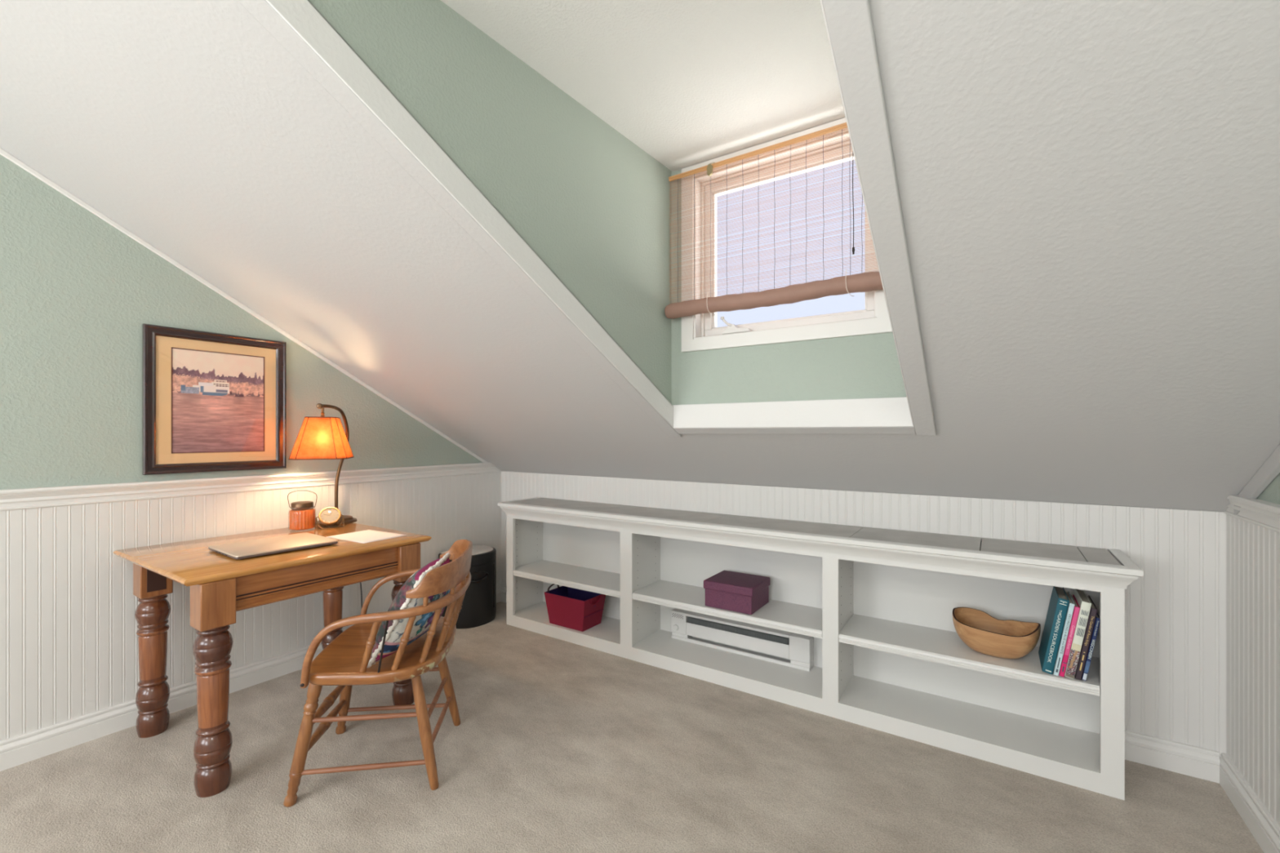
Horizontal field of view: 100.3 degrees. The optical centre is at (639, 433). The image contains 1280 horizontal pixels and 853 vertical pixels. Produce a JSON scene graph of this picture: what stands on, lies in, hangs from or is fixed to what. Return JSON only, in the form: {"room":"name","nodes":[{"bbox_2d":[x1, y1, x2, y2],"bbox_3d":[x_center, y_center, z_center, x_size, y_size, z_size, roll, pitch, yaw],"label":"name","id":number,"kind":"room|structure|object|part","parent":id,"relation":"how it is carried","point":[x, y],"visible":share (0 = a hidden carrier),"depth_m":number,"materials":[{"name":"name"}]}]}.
{"room":"home office","nodes":[
{"label":"home office","id":0,"kind":"room"},
{"bbox_2d":[0,154,482,489],"bbox_3d":[-2.700,-0.020,1.647,0.120,2.540,5.990,0,0,34],"label":"wall","id":1,"kind":"structure","parent":0,"point":[77,292],"depth_m":2.21,"materials":[{"name":"green paint"}]},
{"bbox_2d":[142,324,286,475],"bbox_3d":[-2.005,-0.149,2.555,0.021,0.658,0.561,0,0,34],"label":"framed picture","id":2,"kind":"object","parent":1,"relation":"attached to","point":[211,402],"visible":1,"depth_m":2.52,"materials":[{"name":"brown wood"}]},
{"bbox_2d":[172,348,263,452],"bbox_3d":[-2.011,-0.150,2.561,0.001,0.471,0.361,0,0,34],"label":"print","id":3,"kind":"object","parent":2,"relation":"attached to","point":[218,398],"depth_m":2.55},
{"bbox_2d":[0,147,488,462],"bbox_3d":[-1.830,-0.496,2.833,0.014,1.486,2.643,0,0,34],"label":"trim","id":4,"kind":"structure","parent":1,"relation":"attached to","point":[2,153],"depth_m":2.50,"materials":[{"name":"white paint"}]},
{"bbox_2d":[0,471,501,741],"bbox_3d":[-2.639,0.757,1.619,0.012,0.985,5.770,0,0,34],"label":"wainscot","id":5,"kind":"structure","parent":1,"relation":"attached to","point":[68,637],"depth_m":2.28,"materials":[{"name":"white paint"}]},
{"bbox_2d":[0,462,501,511],"bbox_3d":[-2.633,0.249,1.606,0.036,0.078,5.755,0,0,34],"label":"trim","id":6,"kind":"structure","parent":1,"relation":"attached to","point":[53,496],"depth_m":2.50,"materials":[{"name":"white paint"}]},
{"bbox_2d":[0,586,502,771],"bbox_3d":[-2.628,1.198,1.605,0.022,0.104,5.758,0,0,34],"label":"baseboard","id":7,"kind":"structure","parent":1,"relation":"attached to","point":[20,749],"depth_m":2.23,"materials":[{"name":"white paint"}]},
{"bbox_2d":[308,0,671,404],"bbox_3d":[-0.519,-0.651,1.681,0.096,1.179,2.183,0,0,36],"label":"wall","id":8,"kind":"structure","parent":0,"point":[588,201],"depth_m":1.85,"materials":[{"name":"green paint"}]},
{"bbox_2d":[237,0,936,436],"bbox_3d":[-0.022,-0.602,1.403,1.249,1.234,2.198,0,0,34],"label":"trim","id":9,"kind":"structure","parent":8,"relation":"attached to","point":[850,26],"depth_m":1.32,"materials":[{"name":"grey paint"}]},
{"bbox_2d":[0,601,1263,852],"bbox_3d":[-1.062,1.310,0.569,4.040,0.120,6.010,0,0,34],"label":"floor","id":10,"kind":"structure","parent":0,"point":[557,745],"depth_m":1.90,"materials":[{"name":"beige carpet"}]},
{"bbox_2d":[113,522,431,797],"bbox_3d":[-1.593,0.868,2.382,0.823,0.765,0.930,0,0,34],"label":"table","id":11,"kind":"object","parent":10,"relation":"on","point":[221,585],"visible":0.68,"depth_m":2.13,"materials":[{"name":"brown wood"}]},
{"bbox_3d":[-2.041,0.961,2.239,0.111,0.578,0.111,0,0,34],"label":"leg","id":12,"kind":"part","parent":11,"relation":"part of","materials":[{"name":"brown wood"}]},
{"bbox_3d":[-1.502,0.961,1.880,0.111,0.578,0.111,0,0,34],"label":"leg","id":13,"kind":"part","parent":11,"relation":"part of","materials":[{"name":"brown wood"}]},
{"bbox_2d":[208,532,337,559],"bbox_3d":[-1.552,0.474,2.271,0.316,0.020,0.376,0,0,36],"label":"laptop","id":14,"kind":"object","parent":11,"relation":"on","point":[276,544],"visible":1,"depth_m":2.23,"materials":[{"name":"silver metal"}]},
{"bbox_2d":[287,490,317,531],"bbox_3d":[-1.706,0.385,2.698,0.125,0.198,0.119,0,0,34],"label":"candle jar","id":15,"kind":"object","parent":11,"relation":"on","point":[302,515],"visible":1,"depth_m":2.66,"materials":[{"name":"orange glass"}]},
{"bbox_3d":[-1.706,0.358,2.698,0.097,0.024,0.097,0,0,34],"label":"lid","id":16,"kind":"part","parent":15,"relation":"part of","materials":[{"name":"brown metal"}]},
{"bbox_3d":[-1.706,0.332,2.698,0.111,0.091,0.102,0,0,-43],"label":"wire handle","id":17,"kind":"part","parent":15,"relation":"part of","materials":[{"name":"brown metal"}]},
{"bbox_2d":[288,403,362,607],"bbox_3d":[-1.634,0.545,2.801,0.259,1.391,0.502,0,0,-20],"label":"desk lamp","id":18,"kind":"object","parent":11,"relation":"on","point":[322,437],"visible":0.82,"depth_m":2.61,"materials":[{"name":"orange fabric"}]},
{"bbox_3d":[-1.595,-0.137,2.659,0.028,0.028,0.026,0,0,-14],"label":"knob","id":19,"kind":"part","parent":18,"relation":"part of","materials":[{"name":"brown metal"}]},
{"bbox_3d":[-1.595,0.021,2.684,0.252,0.208,0.252,0,0,-18],"label":"shade trim","id":20,"kind":"part","parent":18,"relation":"part of","materials":[{"name":"brown fabric"}]},
{"bbox_3d":[-1.595,0.021,2.684,0.248,0.204,0.248,0,0,-18],"label":"lamp shade","id":21,"kind":"part","parent":18,"relation":"part of","materials":[{"name":"orange fabric"}]},
{"bbox_3d":[-1.595,-0.103,2.684,0.044,0.068,0.044,0,0,34],"label":"finial stem","id":22,"kind":"part","parent":18,"relation":"part of","materials":[{"name":"gold metal"}]},
{"bbox_3d":[-1.594,0.148,2.795,0.082,0.593,0.264,0,0,-15],"label":"arm","id":23,"kind":"part","parent":18,"relation":"part of","materials":[{"name":"brown metal"}]},
{"bbox_3d":[-1.643,0.857,3.031,0.120,0.768,0.050,0,0,-33],"label":"power cord","id":24,"kind":"part","parent":18,"relation":"part of","materials":[{"name":"black plastic"}]},
{"bbox_2d":[315,506,344,528],"bbox_3d":[-1.596,0.433,2.751,0.100,0.106,0.097,0,0,15],"label":"desk clock","id":25,"kind":"object","parent":11,"relation":"on","point":[329,516],"visible":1,"depth_m":2.74,"materials":[{"name":"gold metal"}]},
{"bbox_3d":[-1.637,0.961,2.846,0.111,0.578,0.111,0,0,34],"label":"leg","id":26,"kind":"part","parent":11,"relation":"part of","materials":[{"name":"brown wood"}]},
{"bbox_2d":[326,529,405,543],"bbox_3d":[-1.292,0.483,2.523,0.293,0.002,0.218,0,0,30],"label":"paper sheet","id":27,"kind":"object","parent":11,"relation":"on","point":[367,535],"visible":0.99,"depth_m":2.50,"materials":[{"name":"white paper"}]},
{"bbox_3d":[-1.097,0.961,2.487,0.111,0.578,0.111,0,0,34],"label":"leg","id":28,"kind":"part","parent":11,"relation":"part of","materials":[{"name":"brown wood"}]},
{"bbox_2d":[283,539,472,807],"bbox_3d":[-0.952,0.851,2.060,0.576,0.806,0.633,0,0,-10],"label":"chair","id":29,"kind":"object","parent":10,"relation":"on","point":[343,664],"visible":0.93,"depth_m":1.88,"materials":[{"name":"brown wood"}]},
{"bbox_3d":[-1.153,1.044,1.829,0.115,0.418,0.043,0,0,-43],"label":"leg","id":30,"kind":"part","parent":29,"relation":"part of","materials":[{"name":"brown wood"}]},
{"bbox_3d":[-1.218,1.044,2.217,0.121,0.418,0.043,0,0,29],"label":"leg","id":31,"kind":"part","parent":29,"relation":"part of","materials":[{"name":"brown wood"}]},
{"bbox_3d":[-0.960,0.821,2.058,0.457,0.042,0.584,0,0,-10],"label":"seat","id":32,"kind":"part","parent":29,"relation":"part of","materials":[{"name":"brown wood"}]},
{"bbox_3d":[-0.857,0.710,1.781,0.052,0.202,0.007,0,0,23],"label":"iron rod","id":33,"kind":"part","parent":29,"relation":"part of","materials":[{"name":"grey"}]},
{"bbox_3d":[-0.917,0.706,2.065,0.492,0.255,0.632,0,0,-10],"label":"arm rail","id":34,"kind":"part","parent":29,"relation":"part of","materials":[{"name":"brown wood"}]},
{"bbox_2d":[366,552,450,667],"bbox_3d":[-0.841,0.646,2.035,0.196,0.309,0.440,0,0,-1],"label":"throw pillow","id":35,"kind":"object","parent":29,"relation":"on","point":[396,628],"visible":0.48,"depth_m":1.87,"materials":[{"name":"fabric"}]},
{"bbox_3d":[-0.766,1.044,1.898,0.115,0.418,0.040,0,0,22],"label":"leg","id":36,"kind":"part","parent":29,"relation":"part of","materials":[{"name":"brown wood"}]},
{"bbox_3d":[-0.825,1.044,2.271,0.119,0.418,0.040,0,0,-35],"label":"leg","id":37,"kind":"part","parent":29,"relation":"part of","materials":[{"name":"brown wood"}]},
{"bbox_2d":[438,544,496,628],"bbox_3d":[-1.117,1.016,3.567,0.287,0.468,0.361,0,0,34],"label":"waste bin","id":38,"kind":"object","parent":10,"relation":"on","point":[478,606],"visible":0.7,"depth_m":3.47,"materials":[{"name":"black plastic"}]},
{"bbox_3d":[-1.132,0.785,3.577,0.250,0.005,0.328,0,0,34],"label":"lid panel","id":39,"kind":"part","parent":38,"relation":"part of","materials":[{"name":"grey plastic"}]},
{"bbox_3d":[-1.123,0.819,3.571,0.271,0.066,0.361,0,0,34],"label":"lid","id":40,"kind":"part","parent":38,"relation":"part of","materials":[{"name":"black plastic"}]},
{"bbox_2d":[497,497,1142,800],"bbox_3d":[0.467,0.850,2.780,3.116,0.800,0.366,0,0,34],"label":"bookcase","id":41,"kind":"object","parent":10,"relation":"on","point":[877,605],"visible":1,"depth_m":2.42,"materials":[{"name":"white paint"}]},
{"bbox_3d":[-0.771,0.868,3.641,0.020,0.765,0.306,0,0,34],"label":"panel","id":42,"kind":"part","parent":41,"relation":"part of","materials":[{"name":"white paint"}]},
{"bbox_3d":[-0.393,0.905,3.372,0.906,0.034,0.317,0,0,34],"label":"shelf","id":43,"kind":"part","parent":41,"relation":"part of","materials":[{"name":"white paint"}]},
{"bbox_3d":[-0.387,1.189,3.380,0.908,0.018,0.298,0,0,34],"label":"shelf","id":44,"kind":"part","parent":41,"relation":"part of","materials":[{"name":"white paint"}]},
{"bbox_2d":[544,583,605,631],"bbox_3d":[-0.401,1.067,3.321,0.339,0.224,0.211,0,0,34],"label":"storage bin","id":45,"kind":"object","parent":41,"relation":"on","point":[572,608],"visible":0.91,"depth_m":3.26,"materials":[{"name":"fabric"}]},
{"bbox_3d":[-0.549,0.975,3.390,0.016,0.040,0.097,0,0,34],"label":"handle","id":46,"kind":"part","parent":45,"relation":"part of","materials":[{"name":"grey"}]},
{"bbox_3d":[-0.269,1.010,3.231,0.020,0.039,0.102,0,0,34],"label":"handle","id":47,"kind":"part","parent":45,"relation":"part of","materials":[{"name":"fabric"}]},
{"bbox_3d":[0.469,0.898,2.797,1.042,0.034,0.317,0,0,34],"label":"shelf","id":48,"kind":"part","parent":41,"relation":"part of","materials":[{"name":"white paint"}]},
{"bbox_3d":[0.475,1.189,2.806,1.044,0.018,0.298,0,0,34],"label":"shelf","id":49,"kind":"part","parent":41,"relation":"part of","materials":[{"name":"white paint"}]},
{"bbox_2d":[703,570,770,614],"bbox_3d":[0.501,0.814,2.756,0.266,0.131,0.251,0,0,34],"label":"lidded box","id":50,"kind":"object","parent":41,"relation":"on","point":[742,593],"visible":1,"depth_m":2.68,"materials":[{"name":"purple cardboard"}]},
{"bbox_3d":[0.501,0.769,2.756,0.266,0.043,0.251,0,0,34],"label":"lid","id":51,"kind":"part","parent":50,"relation":"part of","materials":[{"name":"purple cardboard"}]},
{"bbox_3d":[0.467,0.489,2.780,3.116,0.078,0.366,0,0,34],"label":"crown moulding","id":52,"kind":"part","parent":41,"relation":"part of","materials":[{"name":"white paint"}]},
{"bbox_3d":[0.567,0.834,2.929,2.996,0.693,0.008,0,0,34],"label":"panel","id":53,"kind":"part","parent":41,"relation":"part of","materials":[{"name":"white paint"}]},
{"bbox_3d":[1.344,1.189,2.228,0.924,0.018,0.298,0,0,34],"label":"shelf","id":54,"kind":"part","parent":41,"relation":"part of","materials":[{"name":"white paint"}]},
{"bbox_3d":[1.338,0.897,2.219,0.922,0.034,0.317,0,0,34],"label":"shelf","id":55,"kind":"part","parent":41,"relation":"part of","materials":[{"name":"white paint"}]},
{"bbox_2d":[952,607,1040,658],"bbox_3d":[1.417,0.806,2.133,0.294,0.148,0.196,0,0,34],"label":"wooden bowl","id":56,"kind":"object","parent":41,"relation":"on","point":[986,634],"visible":1,"depth_m":2.11,"materials":[{"name":"brown wood"}]},
{"bbox_2d":[1038,586,1069,674],"bbox_3d":[1.567,0.737,2.027,0.079,0.283,0.203,0,0,34],"label":"book","id":57,"kind":"object","parent":41,"relation":"on","point":[1059,602],"visible":0.97,"depth_m":1.95,"materials":[{"name":"teal paper"}]},
{"bbox_2d":[1053,590,1075,675],"bbox_3d":[1.583,0.744,2.006,0.061,0.270,0.193,0,0,34],"label":"book","id":58,"kind":"object","parent":41,"relation":"on","point":[1071,604],"visible":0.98,"depth_m":1.93,"materials":[{"name":"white paper"}]},
{"bbox_2d":[1058,594,1079,676],"bbox_3d":[1.596,0.749,1.998,0.059,0.261,0.193,0,0,34],"label":"book","id":59,"kind":"object","parent":41,"relation":"on","point":[1076,611],"visible":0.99,"depth_m":1.92,"materials":[{"name":"pink paper"}]},
{"bbox_3d":[1.549,0.708,1.914,0.012,0.180,0.001,12,7,33],"label":"spine panel","id":60,"kind":"part","parent":59,"relation":"part of","materials":[{"name":"pink paper"}]},
{"bbox_2d":[1064,588,1091,679],"bbox_3d":[1.619,0.737,1.989,0.075,0.283,0.203,0,0,34],"label":"book","id":61,"kind":"object","parent":41,"relation":"on","point":[1084,603],"visible":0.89,"depth_m":1.91,"materials":[{"name":"white paper"}]},
{"bbox_2d":[1065,643,1081,678],"bbox_3d":[1.551,0.813,1.912,0.025,0.125,0.001,12,7,33],"label":"photo","id":62,"kind":"object","parent":61,"relation":"attached to","point":[1075,651],"depth_m":1.91},
{"bbox_2d":[1074,595,1097,679],"bbox_3d":[1.639,0.748,1.978,0.062,0.263,0.203,0,0,34],"label":"book","id":63,"kind":"object","parent":41,"relation":"on","point":[1093,611],"visible":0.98,"depth_m":1.90,"materials":[{"name":"grey paper"}]},
{"bbox_2d":[1081,613,1099,680],"bbox_3d":[1.646,0.764,1.963,0.052,0.231,0.183,0,0,34],"label":"book","id":64,"kind":"object","parent":41,"relation":"on","point":[1096,625],"visible":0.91,"depth_m":1.89,"materials":[{"name":"blue paper"}]},
{"bbox_2d":[1084,661,1090,673],"bbox_3d":[1.586,0.828,1.894,0.010,0.042,0.001,12,7,33],"label":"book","id":65,"kind":"object","parent":64,"relation":"on","point":[1087,664],"depth_m":1.89,"materials":[{"name":"blue paper"}]},
{"bbox_2d":[0,0,1279,511],"bbox_3d":[-0.225,-0.527,1.827,3.800,1.625,2.748,0,0,34],"label":"ceiling","id":66,"kind":"structure","parent":0,"point":[1089,190],"depth_m":1.49,"materials":[{"name":"grey paint"}]},
{"bbox_2d":[440,0,845,171],"bbox_3d":[-0.019,-1.290,1.420,1.135,0.100,2.298,0,0,34],"label":"ceiling","id":67,"kind":"structure","parent":0,"point":[688,82],"depth_m":1.78,"materials":[{"name":"white paint"}]},
{"bbox_2d":[671,170,906,404],"bbox_3d":[0.620,-0.660,2.301,1.200,1.160,0.162,0,0,34],"label":"wall","id":68,"kind":"structure","parent":0,"point":[864,366],"depth_m":2.25,"materials":[{"name":"green paint"}]},
{"bbox_2d":[681,117,892,352],"bbox_3d":[0.613,-0.809,2.309,0.904,0.855,0.156,0,0,34],"label":"window","id":69,"kind":"structure","parent":68,"relation":"in","point":[700,332],"depth_m":2.34,"materials":[{"name":"white paint"}]},
{"bbox_3d":[0.429,-0.488,2.382,0.136,0.077,0.059,0,0,34],"label":"crank handle","id":70,"kind":"part","parent":69,"relation":"part of","materials":[{"name":"white plastic"}]},
{"bbox_2d":[664,122,883,319],"bbox_3d":[0.552,-0.867,2.204,1.008,0.693,0.086,0,0,34],"label":"bamboo blind","id":71,"kind":"object","parent":69,"relation":"attached to","point":[868,281],"visible":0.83,"depth_m":2.19,"materials":[{"name":"brown wood"}]},
{"bbox_3d":[0.551,-1.181,2.202,1.000,0.023,0.015,0,0,34],"label":"rod","id":72,"kind":"part","parent":71,"relation":"part of","materials":[{"name":"brown wood"}]},
{"bbox_3d":[0.797,-0.885,2.023,0.005,0.570,0.006,0,0,34],"label":"pull cord","id":73,"kind":"part","parent":71,"relation":"part of","materials":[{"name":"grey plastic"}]},
{"bbox_3d":[0.806,-0.923,2.017,0.010,0.493,0.010,0,0,34],"label":"pull cord","id":74,"kind":"part","parent":71,"relation":"part of","materials":[{"name":"white fabric"}]},
{"bbox_3d":[0.631,-0.811,2.334,0.749,0.714,0.055,0,0,34],"label":"sash","id":75,"kind":"part","parent":69,"relation":"part of","materials":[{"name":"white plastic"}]},
{"bbox_2d":[1257,473,1279,504],"bbox_3d":[0.563,-0.020,-0.525,0.120,2.540,5.990,0,0,34],"label":"wall","id":76,"kind":"structure","parent":0,"point":[1271,494],"depth_m":1.62,"materials":[{"name":"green paint"}]},
{"bbox_2d":[1219,752,1279,852],"bbox_3d":[0.496,1.198,-0.476,0.022,0.104,5.758,0,0,34],"label":"baseboard","id":77,"kind":"structure","parent":76,"relation":"attached to","point":[1263,827],"depth_m":1.69,"materials":[{"name":"white paint"}]},
{"bbox_2d":[1224,495,1279,533],"bbox_3d":[0.500,0.249,-0.480,0.036,0.078,5.755,0,0,34],"label":"trim","id":78,"kind":"structure","parent":76,"relation":"attached to","point":[1265,514],"depth_m":1.67,"materials":[{"name":"white paint"}]},
{"bbox_2d":[1226,514,1279,827],"bbox_3d":[0.514,0.757,-0.480,0.012,0.985,5.770,0,0,34],"label":"wainscot","id":79,"kind":"structure","parent":76,"relation":"attached to","point":[1252,550],"depth_m":1.71,"materials":[{"name":"white paint"}]},
{"bbox_2d":[1233,444,1279,515],"bbox_3d":[1.320,-0.477,0.735,0.018,1.524,2.643,0,0,34],"label":"trim","id":80,"kind":"structure","parent":76,"relation":"attached to","point":[1269,470],"depth_m":1.64,"materials":[{"name":"grey paint"}]},
{"bbox_3d":[0.564,0.757,3.012,3.800,0.985,0.100,0,0,34],"label":"wall","id":81,"kind":"structure","parent":0,"visible":0},
{"bbox_2d":[671,608,813,671],"bbox_3d":[0.528,1.113,2.900,0.800,0.178,0.084,0,0,34],"label":"wall heater","id":82,"kind":"object","parent":81,"relation":"attached to","point":[798,648],"visible":0.96,"depth_m":2.85,"materials":[{"name":"white plastic"}]},
{"bbox_3d":[0.206,1.115,3.070,0.034,0.034,0.011,0,0,34],"label":"thermostat knob","id":83,"kind":"part","parent":82,"relation":"part of","materials":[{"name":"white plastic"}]},
{"bbox_2d":[501,586,1220,783],"bbox_3d":[0.524,1.198,2.952,3.736,0.104,0.022,0,0,34],"label":"baseboard","id":84,"kind":"structure","parent":81,"relation":"attached to","point":[1196,762],"depth_m":1.98,"materials":[{"name":"white paint"}]},
{"bbox_2d":[501,471,1226,757],"bbox_3d":[0.533,0.766,2.966,3.776,0.968,0.012,0,0,34],"label":"wainscot","id":85,"kind":"structure","parent":81,"relation":"attached to","point":[1175,612],"depth_m":2.06,"materials":[{"name":"white paint"}]}
]}

